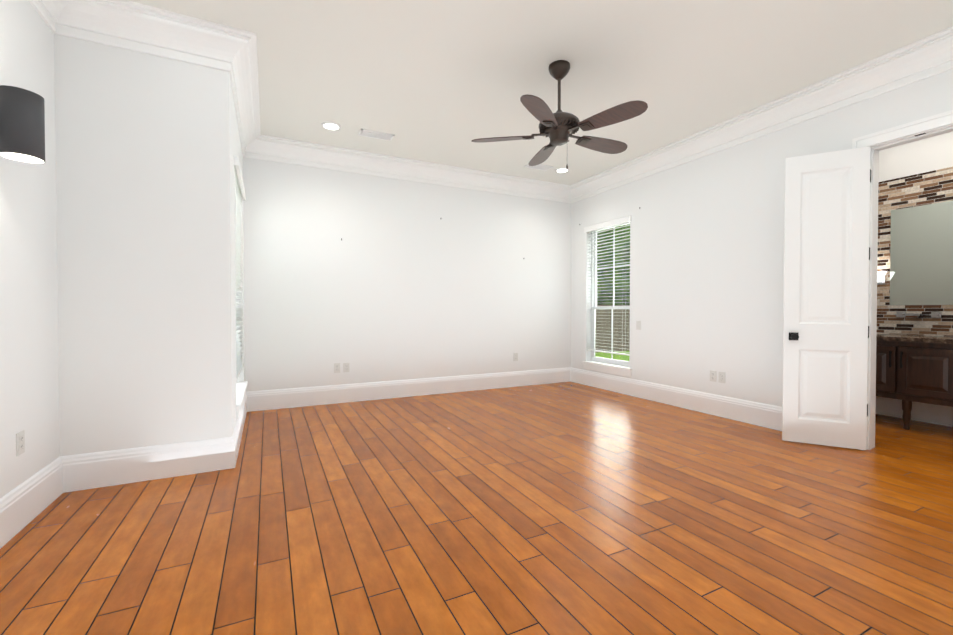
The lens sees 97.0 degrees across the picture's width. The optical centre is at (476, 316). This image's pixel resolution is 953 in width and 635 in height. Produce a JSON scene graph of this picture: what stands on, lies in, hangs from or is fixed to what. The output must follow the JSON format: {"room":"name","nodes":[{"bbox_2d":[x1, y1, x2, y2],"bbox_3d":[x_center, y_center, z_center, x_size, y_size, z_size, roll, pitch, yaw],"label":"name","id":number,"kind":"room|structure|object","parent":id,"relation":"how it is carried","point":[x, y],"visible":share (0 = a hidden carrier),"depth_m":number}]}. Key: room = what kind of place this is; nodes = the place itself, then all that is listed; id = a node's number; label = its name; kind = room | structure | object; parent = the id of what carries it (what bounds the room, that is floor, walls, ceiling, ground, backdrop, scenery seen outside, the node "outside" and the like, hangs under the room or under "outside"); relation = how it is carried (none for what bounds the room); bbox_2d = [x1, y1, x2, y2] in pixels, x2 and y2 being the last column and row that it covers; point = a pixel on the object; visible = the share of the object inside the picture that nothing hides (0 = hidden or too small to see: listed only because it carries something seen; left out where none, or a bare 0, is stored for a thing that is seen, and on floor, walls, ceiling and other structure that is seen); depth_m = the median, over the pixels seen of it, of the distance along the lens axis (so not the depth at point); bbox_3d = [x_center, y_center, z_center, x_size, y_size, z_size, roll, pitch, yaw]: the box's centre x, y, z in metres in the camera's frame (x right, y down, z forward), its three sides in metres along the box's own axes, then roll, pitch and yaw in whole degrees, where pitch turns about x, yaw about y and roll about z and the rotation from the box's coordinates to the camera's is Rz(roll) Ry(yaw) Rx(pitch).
{"room":"empty bedroom","nodes":[
{"label":"empty bedroom","id":0,"kind":"room"},
{"bbox_2d":[0,0,59,497],"bbox_3d":[-1.686,-0.399,0.589,0.160,3.050,4.750,0,1,-26],"label":"wall","id":1,"kind":"structure","parent":0,"point":[29,381],"depth_m":2.30},
{"bbox_2d":[16,430,24,455],"bbox_3d":[-2.383,0.663,2.206,0.010,0.116,0.072,0,1,-26],"label":"electrical outlet","id":2,"kind":"object","parent":1,"relation":"attached to","point":[20,443],"visible":1,"depth_m":2.20},
{"bbox_2d":[0,85,44,163],"bbox_3d":[-2.164,-0.893,1.969,0.212,0.300,0.152,0,1,-26],"label":"sconce","id":3,"kind":"object","parent":1,"relation":"attached to","point":[22,124],"visible":1,"depth_m":1.94},
{"bbox_2d":[0,456,63,548],"bbox_3d":[-1.613,1.013,0.662,0.019,0.224,4.400,0,1,-26],"label":"baseboard","id":4,"kind":"structure","parent":1,"relation":"attached to","point":[26,502],"depth_m":2.26},
{"bbox_2d":[28,0,87,40],"bbox_3d":[-1.573,-1.817,0.725,0.179,0.218,4.250,0,1,-26],"label":"crown molding","id":5,"kind":"structure","parent":1,"relation":"attached to","point":[63,17],"depth_m":2.57},
{"bbox_2d":[54,34,205,455],"bbox_3d":[-2.286,-0.431,2.853,0.770,3.050,0.160,0,1,-26],"label":"wall","id":6,"kind":"structure","parent":0,"point":[130,226],"depth_m":2.77},
{"bbox_2d":[64,437,231,492],"bbox_3d":[-2.175,0.983,2.828,0.870,0.224,0.019,0,1,-26],"label":"baseboard","id":7,"kind":"structure","parent":6,"relation":"attached to","point":[85,471],"depth_m":2.80},
{"bbox_2d":[80,0,223,70],"bbox_3d":[-2.072,-1.846,2.750,0.720,0.218,0.179,0,1,-26],"label":"crown molding","id":8,"kind":"structure","parent":6,"relation":"attached to","point":[140,28],"depth_m":2.75},
{"bbox_2d":[202,66,244,439],"bbox_3d":[-2.283,-0.446,3.897,0.160,3.050,2.030,0,1,-26],"label":"wall","id":9,"kind":"structure","parent":0,"point":[219,249],"depth_m":3.00},
{"bbox_2d":[228,392,247,467],"bbox_3d":[-2.157,0.968,3.863,0.019,0.224,1.859,0,1,-26],"label":"baseboard","id":10,"kind":"structure","parent":9,"relation":"attached to","point":[238,430],"depth_m":3.42},
{"bbox_2d":[234,155,245,381],"bbox_3d":[-2.253,-0.382,3.985,0.091,1.869,1.260,0,1,-26],"label":"window blinds","id":11,"kind":"object","parent":9,"relation":"attached to","point":[240,192],"visible":0.62,"depth_m":4.02},
{"bbox_2d":[224,25,263,155],"bbox_3d":[-2.017,-1.859,3.719,0.179,0.218,1.869,0,1,-26],"label":"crown molding","id":12,"kind":"structure","parent":9,"relation":"attached to","point":[240,46],"depth_m":3.40},
{"bbox_2d":[243,157,570,391],"bbox_3d":[-0.506,-0.473,5.818,4.730,3.050,0.160,0,1,-26],"label":"wall","id":13,"kind":"structure","parent":0,"point":[404,280],"depth_m":5.45},
{"bbox_2d":[334,363,339,372],"bbox_3d":[-1.701,0.632,5.148,0.072,0.116,0.010,0,1,-26],"label":"electrical outlet","id":14,"kind":"object","parent":13,"relation":"attached to","point":[336,367],"visible":1,"depth_m":5.14},
{"bbox_2d":[343,363,348,371],"bbox_3d":[-1.602,0.631,5.197,0.072,0.116,0.010,0,1,-26],"label":"electrical outlet","id":15,"kind":"object","parent":13,"relation":"attached to","point":[345,367],"visible":1,"depth_m":5.19},
{"bbox_2d":[242,135,567,201],"bbox_3d":[-0.588,-1.886,5.569,4.380,0.218,0.179,0,1,-26],"label":"crown molding","id":16,"kind":"structure","parent":13,"relation":"attached to","point":[276,149],"depth_m":5.40},
{"bbox_2d":[248,367,571,411],"bbox_3d":[-0.538,0.942,5.722,4.570,0.224,0.019,0,1,-26],"label":"baseboard","id":17,"kind":"structure","parent":13,"relation":"attached to","point":[261,400],"depth_m":5.47},
{"bbox_2d":[514,353,517,360],"bbox_3d":[0.585,0.606,6.278,0.072,0.116,0.010,0,1,-26],"label":"electrical outlet","id":18,"kind":"object","parent":13,"relation":"attached to","point":[515,356],"visible":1,"depth_m":6.28},
{"bbox_2d":[0,382,952,634],"bbox_3d":[1.177,1.166,3.070,7.470,0.150,6.620,0,1,-26],"label":"floor","id":19,"kind":"structure","parent":0,"point":[684,522],"depth_m":2.15},
{"bbox_2d":[876,340,952,429],"bbox_3d":[4.378,0.658,3.964,0.610,0.840,2.260,0,1,-26],"label":"bathroom vanity","id":20,"kind":"object","parent":19,"relation":"on","point":[914,368],"depth_m":3.94},
{"bbox_2d":[876,334,952,343],"bbox_3d":[4.387,0.219,3.963,0.590,0.038,2.300,0,1,-26],"label":"countertop","id":21,"kind":"structure","parent":20,"relation":"on","point":[878,336],"depth_m":4.03},
{"bbox_2d":[129,0,952,184],"bbox_3d":[1.099,-2.051,3.181,7.470,0.180,6.970,0,1,-26],"label":"ceiling","id":22,"kind":"structure","parent":0,"point":[683,68],"depth_m":3.26},
{"bbox_2d":[321,121,340,129],"bbox_3d":[-1.505,-1.972,4.377,0.196,0.012,0.196,0,1,-26],"label":"recessed light","id":23,"kind":"object","parent":22,"relation":"in","point":[331,125],"visible":1,"depth_m":4.36},
{"bbox_2d":[358,129,394,140],"bbox_3d":[-1.093,-1.977,4.603,0.360,0.008,0.170,0,1,-26],"label":"ceiling vent","id":24,"kind":"object","parent":22,"relation":"in","point":[375,134],"visible":0.94,"depth_m":4.60},
{"bbox_2d":[524,164,552,170],"bbox_3d":[0.826,-1.991,5.618,0.360,0.008,0.170,0,1,-26],"label":"ceiling vent","id":25,"kind":"object","parent":22,"relation":"in","point":[542,167],"visible":0.88,"depth_m":5.64},
{"bbox_2d":[471,60,647,168],"bbox_3d":[0.705,-1.560,3.344,1.282,0.805,1.337,0,1,-26],"label":"fan","id":26,"kind":"object","parent":22,"relation":"hanging from","point":[558,127],"visible":1,"depth_m":3.24},
{"bbox_2d":[555,167,569,171],"bbox_3d":[1.171,-1.991,5.755,0.196,0.012,0.196,0,1,-26],"label":"recessed light","id":27,"kind":"object","parent":22,"relation":"in","point":[563,169],"visible":1,"depth_m":5.73},
{"bbox_2d":[571,69,952,406],"bbox_3d":[2.652,-0.455,4.585,0.160,3.050,4.850,0,1,-26],"label":"wall","id":28,"kind":"structure","parent":0,"point":[706,262],"depth_m":4.53},
{"bbox_2d":[582,361,631,376],"bbox_3d":[1.881,0.747,6.045,0.125,0.115,0.950,0,1,-26],"label":"window sill","id":29,"kind":"structure","parent":28,"relation":"on","point":[610,368],"depth_m":5.97},
{"bbox_2d":[591,222,629,366],"bbox_3d":[1.966,-0.332,6.072,0.065,2.040,0.860,0,1,-26],"label":"window","id":30,"kind":"structure","parent":28,"relation":"in","point":[594,307],"depth_m":6.29},
{"bbox_2d":[584,216,630,355],"bbox_3d":[1.868,-0.410,6.022,0.091,1.869,0.900,0,1,-26],"label":"window blinds","id":31,"kind":"object","parent":30,"relation":"attached to","point":[615,222],"visible":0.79,"depth_m":5.97},
{"bbox_2d":[636,321,640,329],"bbox_3d":[2.109,0.117,5.496,0.014,0.116,0.072,0,1,-26],"label":"light switch","id":32,"kind":"object","parent":28,"relation":"attached to","point":[638,325],"visible":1,"depth_m":5.49},
{"bbox_2d":[572,368,781,430],"bbox_3d":[2.302,0.950,5.114,0.019,0.224,3.565,0,1,-26],"label":"baseboard","id":33,"kind":"structure","parent":28,"relation":"attached to","point":[755,413],"depth_m":4.81},
{"bbox_2d":[710,370,715,381],"bbox_3d":[2.568,0.650,4.581,0.010,0.116,0.072,0,1,-26],"label":"electrical outlet","id":34,"kind":"object","parent":28,"relation":"attached to","point":[713,376],"visible":1,"depth_m":4.58},
{"bbox_2d":[719,372,724,382],"bbox_3d":[2.612,0.651,4.492,0.010,0.116,0.072,0,1,-26],"label":"electrical outlet","id":35,"kind":"object","parent":28,"relation":"attached to","point":[721,377],"visible":1,"depth_m":4.48},
{"bbox_2d":[564,26,952,202],"bbox_3d":[2.821,-1.861,3.840,0.179,0.218,6.300,0,1,-26],"label":"crown molding","id":36,"kind":"structure","parent":28,"relation":"attached to","point":[932,55],"depth_m":3.78},
{"bbox_2d":[782,147,870,449],"bbox_3d":[2.900,-0.139,3.508,0.563,2.424,0.175,0,1,28],"label":"door","id":37,"kind":"structure","parent":28,"relation":"in","point":[826,281],"depth_m":3.49},
{"bbox_2d":[852,110,952,449],"bbox_3d":[3.470,-0.176,2.935,0.214,2.538,1.316,0,1,-26],"label":"door frame","id":38,"kind":"structure","parent":28,"relation":"attached to","point":[920,129],"depth_m":3.41},
{"bbox_2d":[879,132,952,336],"bbox_3d":[4.852,-0.445,3.860,0.160,3.050,3.920,0,1,-26],"label":"wall","id":39,"kind":"structure","parent":0,"point":[922,156],"depth_m":4.33},
{"bbox_2d":[875,396,952,426],"bbox_3d":[4.771,0.968,3.840,0.019,0.224,3.600,0,1,-26],"label":"baseboard","id":40,"kind":"structure","parent":39,"relation":"attached to","point":[930,413],"depth_m":4.30},
{"bbox_2d":[876,167,952,335],"bbox_3d":[4.659,-0.628,4.057,0.008,1.650,2.430,0,1,-26],"label":"tile backsplash","id":41,"kind":"structure","parent":39,"relation":"attached to","point":[927,188],"depth_m":4.40},
{"bbox_2d":[877,271,886,284],"bbox_3d":[4.321,-0.413,4.568,0.148,0.135,0.170,0,1,-26],"label":"sconce","id":42,"kind":"object","parent":41,"relation":"attached to","point":[880,277],"visible":0.46,"depth_m":4.50},
{"bbox_2d":[890,201,952,304],"bbox_3d":[4.720,-0.616,3.918,0.006,1.010,1.325,0,1,-26],"label":"bathroom mirror","id":43,"kind":"object","parent":39,"relation":"attached to","point":[921,260],"visible":1,"depth_m":4.29},
{"bbox_3d":[-2.312,0.913,3.974,0.160,0.330,1.220,0,1,-26],"label":"wall","id":44,"kind":"structure","parent":0,"visible":0},
{"bbox_2d":[236,381,247,419],"bbox_3d":[-2.265,0.775,3.995,0.125,0.115,1.310,0,1,-26],"label":"window sill","id":45,"kind":"structure","parent":44,"relation":"on","point":[241,387],"depth_m":3.88},
{"label":"outside","id":46,"kind":"structure","parent":0,"visible":0},
{"bbox_2d":[595,351,629,360],"bbox_3d":[4.689,1.307,13.287,100.000,0.120,100.000,0,1,-26],"label":"ground","id":47,"kind":"structure","parent":46,"point":[615,356],"depth_m":13.39},
{"bbox_2d":[595,304,629,352],"bbox_3d":[4.168,0.413,14.389,32.054,1.635,0.060,0,1,-26],"label":"fence","id":48,"kind":"object","parent":47,"relation":"on","point":[603,335],"depth_m":14.60},
{"bbox_2d":[597,224,629,304],"bbox_3d":[3.281,-5.450,23.112,25.240,13.114,21.092,0,1,-26],"label":"trees","id":49,"kind":"object","parent":47,"relation":"on","point":[624,297],"depth_m":18.05}
]}

